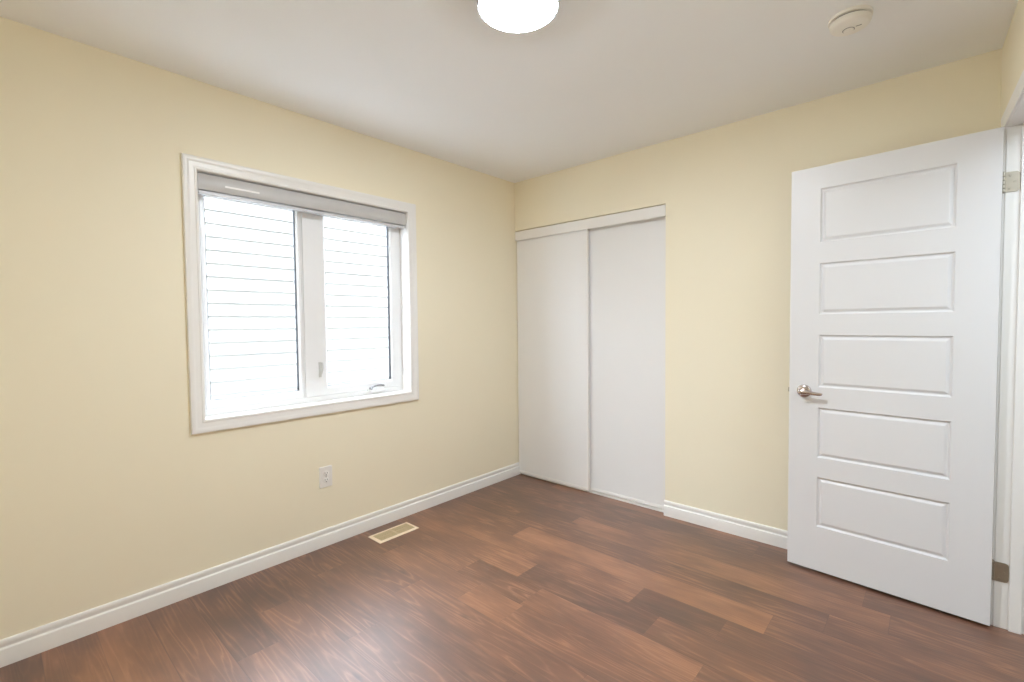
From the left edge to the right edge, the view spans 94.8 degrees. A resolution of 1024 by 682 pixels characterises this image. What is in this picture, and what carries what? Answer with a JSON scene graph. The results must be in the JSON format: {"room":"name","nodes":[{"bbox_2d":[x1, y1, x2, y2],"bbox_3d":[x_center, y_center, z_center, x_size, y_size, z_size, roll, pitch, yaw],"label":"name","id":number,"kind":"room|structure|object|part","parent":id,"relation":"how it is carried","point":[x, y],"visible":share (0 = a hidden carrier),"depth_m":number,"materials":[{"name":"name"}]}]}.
{"room":"empty bedroom","nodes":[
{"label":"empty bedroom","id":0,"kind":"room"},
{"bbox_2d":[0,17,518,639],"bbox_3d":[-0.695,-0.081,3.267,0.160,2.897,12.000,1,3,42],"label":"wall","id":1,"kind":"structure","parent":0,"point":[108,493],"depth_m":2.12,"materials":[{"name":"yellow paint"}]},
{"bbox_2d":[0,462,520,667],"bbox_3d":[-1.083,1.141,2.735,0.014,0.100,3.448,1,3,42],"label":"baseboard","id":2,"kind":"structure","parent":1,"relation":"attached to","point":[29,643],"depth_m":2.30,"materials":[{"name":"white wood"}]},
{"bbox_2d":[181,153,418,434],"bbox_3d":[-1.143,-0.237,2.749,0.176,1.316,1.321,1,3,42],"label":"window","id":3,"kind":"structure","parent":1,"relation":"in","point":[313,396],"depth_m":2.71,"materials":[{"name":"white plastic"}]},
{"bbox_3d":[-1.385,-0.227,2.534,0.034,1.128,0.494,1,3,42],"label":"sash","id":4,"kind":"part","parent":3,"relation":"part of","materials":[{"name":"white plastic"}]},
{"bbox_3d":[-1.183,-0.238,2.784,0.068,1.220,1.225,1,3,42],"label":"frame","id":5,"kind":"part","parent":3,"relation":"part of","materials":[{"name":"white plastic"}]},
{"bbox_2d":[197,172,405,228],"bbox_3d":[-1.117,-0.776,2.700,0.046,0.096,1.187,1,3,42],"label":"window blind","id":6,"kind":"object","parent":3,"relation":"attached to","point":[208,185],"visible":0.85,"depth_m":2.58,"materials":[{"name":"white plastic"}]},
{"bbox_3d":[-1.116,-0.736,2.701,0.031,0.016,1.181,1,3,42],"label":"rail","id":7,"kind":"part","parent":6,"relation":"part of","materials":[{"name":"white plastic"}]},
{"bbox_3d":[-1.117,0.365,2.753,0.093,0.015,1.195,1,3,42],"label":"sill","id":8,"kind":"part","parent":3,"relation":"part of","materials":[{"name":"white wood"}]},
{"bbox_3d":[-1.128,0.169,2.784,0.022,0.090,0.023,1,3,42],"label":"lock lever","id":9,"kind":"part","parent":3,"relation":"part of","materials":[{"name":"grey plastic"}]},
{"bbox_3d":[-0.995,-0.247,2.963,0.034,1.128,0.650,1,3,42],"label":"sash","id":10,"kind":"part","parent":3,"relation":"part of","materials":[{"name":"white plastic"}]},
{"bbox_3d":[-0.870,0.295,3.047,0.028,0.031,0.106,1,3,42],"label":"crank handle","id":11,"kind":"part","parent":3,"relation":"part of","materials":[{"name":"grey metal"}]},
{"bbox_2d":[319,465,331,488],"bbox_3d":[-1.080,0.788,2.733,0.009,0.122,0.077,1,3,42],"label":"wall outlet","id":12,"kind":"object","parent":1,"relation":"attached to","point":[325,473],"visible":1,"depth_m":2.73,"materials":[{"name":"white plastic"}]},
{"bbox_2d":[0,0,1017,182],"bbox_3d":[0.643,-1.356,1.536,4.100,0.250,4.340,1,3,42],"label":"ceiling","id":13,"kind":"structure","parent":0,"point":[602,79],"depth_m":2.06,"materials":[{"name":"white paint"}]},
{"bbox_2d":[477,0,558,32],"bbox_3d":[0.021,-1.188,1.641,0.286,0.081,0.286,1,3,42],"label":"ceiling light","id":14,"kind":"object","parent":13,"relation":"attached to","point":[511,16],"visible":1,"depth_m":1.65,"materials":[{"name":"white glass"}]},
{"bbox_2d":[828,5,872,36],"bbox_3d":[1.302,-1.224,1.812,0.142,0.048,0.142,1,3,42],"label":"smoke detector","id":15,"kind":"object","parent":13,"relation":"attached to","point":[851,20],"visible":1,"depth_m":1.78,"materials":[{"name":"beige plastic"}]},
{"bbox_2d":[0,474,1023,681],"bbox_3d":[0.647,1.315,1.608,4.100,0.200,4.290,1,3,42],"label":"floor","id":16,"kind":"structure","parent":0,"point":[518,578],"depth_m":2.05,"materials":[{"name":"brown wood"}]},
{"bbox_2d":[369,522,418,543],"bbox_3d":[-0.727,1.178,2.905,0.133,0.006,0.281,1,3,42],"label":"floor vent","id":17,"kind":"object","parent":16,"relation":"in","point":[406,527],"visible":1,"depth_m":2.89,"materials":[{"name":"beige metal"}]},
{"bbox_2d":[373,523,414,540],"bbox_3d":[-0.727,1.178,2.905,0.097,0.004,0.243,1,3,42],"label":"grille","id":18,"kind":"object","parent":17,"relation":"attached to","point":[401,529],"depth_m":2.89,"materials":[{"name":"beige metal"}]},
{"bbox_2d":[514,48,1001,530],"bbox_3d":[1.115,-0.067,3.054,2.820,2.447,0.100,1,3,42],"label":"wall","id":19,"kind":"structure","parent":0,"point":[725,191],"depth_m":2.78,"materials":[{"name":"yellow paint"}]},
{"bbox_2d":[517,229,589,490],"bbox_3d":[0.315,0.121,3.750,0.694,2.008,0.024,1,3,42],"label":"door","id":20,"kind":"structure","parent":19,"relation":"in","point":[552,270],"depth_m":3.72,"materials":[{"name":"white wood"}]},
{"bbox_2d":[515,205,665,240],"bbox_3d":[0.544,-0.863,3.530,1.303,0.074,0.097,1,3,42],"label":"trim","id":21,"kind":"structure","parent":19,"relation":"attached to","point":[656,211],"depth_m":3.41,"materials":[{"name":"white wood"}]},
{"bbox_2d":[521,473,663,512],"bbox_3d":[0.572,1.138,3.611,1.303,0.009,0.063,1,3,42],"label":"trim","id":22,"kind":"structure","parent":19,"relation":"attached to","point":[590,491],"depth_m":3.42,"materials":[{"name":"white wood"}]},
{"bbox_2d":[589,216,665,508],"bbox_3d":[0.793,0.131,3.363,0.674,2.008,0.024,1,3,42],"label":"door","id":23,"kind":"structure","parent":19,"relation":"in","point":[627,260],"depth_m":3.32,"materials":[{"name":"white wood"}]},
{"bbox_3d":[0.793,0.131,3.363,0.674,2.008,0.024,1,3,42],"label":"edge frame","id":24,"kind":"part","parent":23,"relation":"part of","materials":[{"name":"white wood"}]},
{"bbox_2d":[664,500,787,548],"bbox_3d":[1.574,1.119,2.619,1.516,0.100,0.014,1,3,42],"label":"baseboard","id":25,"kind":"structure","parent":19,"relation":"attached to","point":[769,535],"depth_m":2.85,"materials":[{"name":"white wood"}]},
{"bbox_2d":[1000,0,1023,126],"bbox_3d":[1.334,0.005,1.048,0.116,2.447,4.240,1,3,40],"label":"wall","id":26,"kind":"structure","parent":0,"point":[1013,46],"depth_m":1.80,"materials":[{"name":"yellow paint"}]},
{"bbox_2d":[787,127,1019,625],"bbox_3d":[1.731,0.156,2.176,0.153,2.030,0.810,-3,3,-44],"label":"door","id":27,"kind":"structure","parent":26,"relation":"in","point":[895,287],"depth_m":2.13,"materials":[{"name":"white paint"}]},
{"bbox_3d":[1.477,0.256,2.389,0.046,0.065,0.065,-3,3,-44],"label":"handle","id":28,"kind":"part","parent":27,"relation":"part of","materials":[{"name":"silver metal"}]},
{"bbox_3d":[1.485,0.257,2.346,0.102,0.029,0.022,1,3,44],"label":"lever","id":29,"kind":"part","parent":27,"relation":"part of","materials":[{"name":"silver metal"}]},
{"bbox_2d":[990,70,1023,634],"bbox_3d":[1.796,0.152,1.599,0.140,2.103,0.870,1,3,40],"label":"trim","id":30,"kind":"structure","parent":26,"relation":"attached to","point":[1007,599],"depth_m":1.91,"materials":[{"name":"white wood"}]},
{"label":"outside","id":31,"kind":"structure","parent":0,"visible":0},
{"bbox_3d":[-5.135,2.338,7.366,11.840,0.150,26.000,1,3,42],"label":"ground","id":32,"kind":"structure","parent":31,"visible":0},
{"bbox_2d":[204,195,388,399],"bbox_3d":[-3.475,0.210,5.777,3.560,4.186,12.600,1,3,42],"label":"house","id":33,"kind":"structure","parent":32,"relation":"on","point":[250,254],"depth_m":4.51,"materials":[{"name":"white plastic"}]}
]}

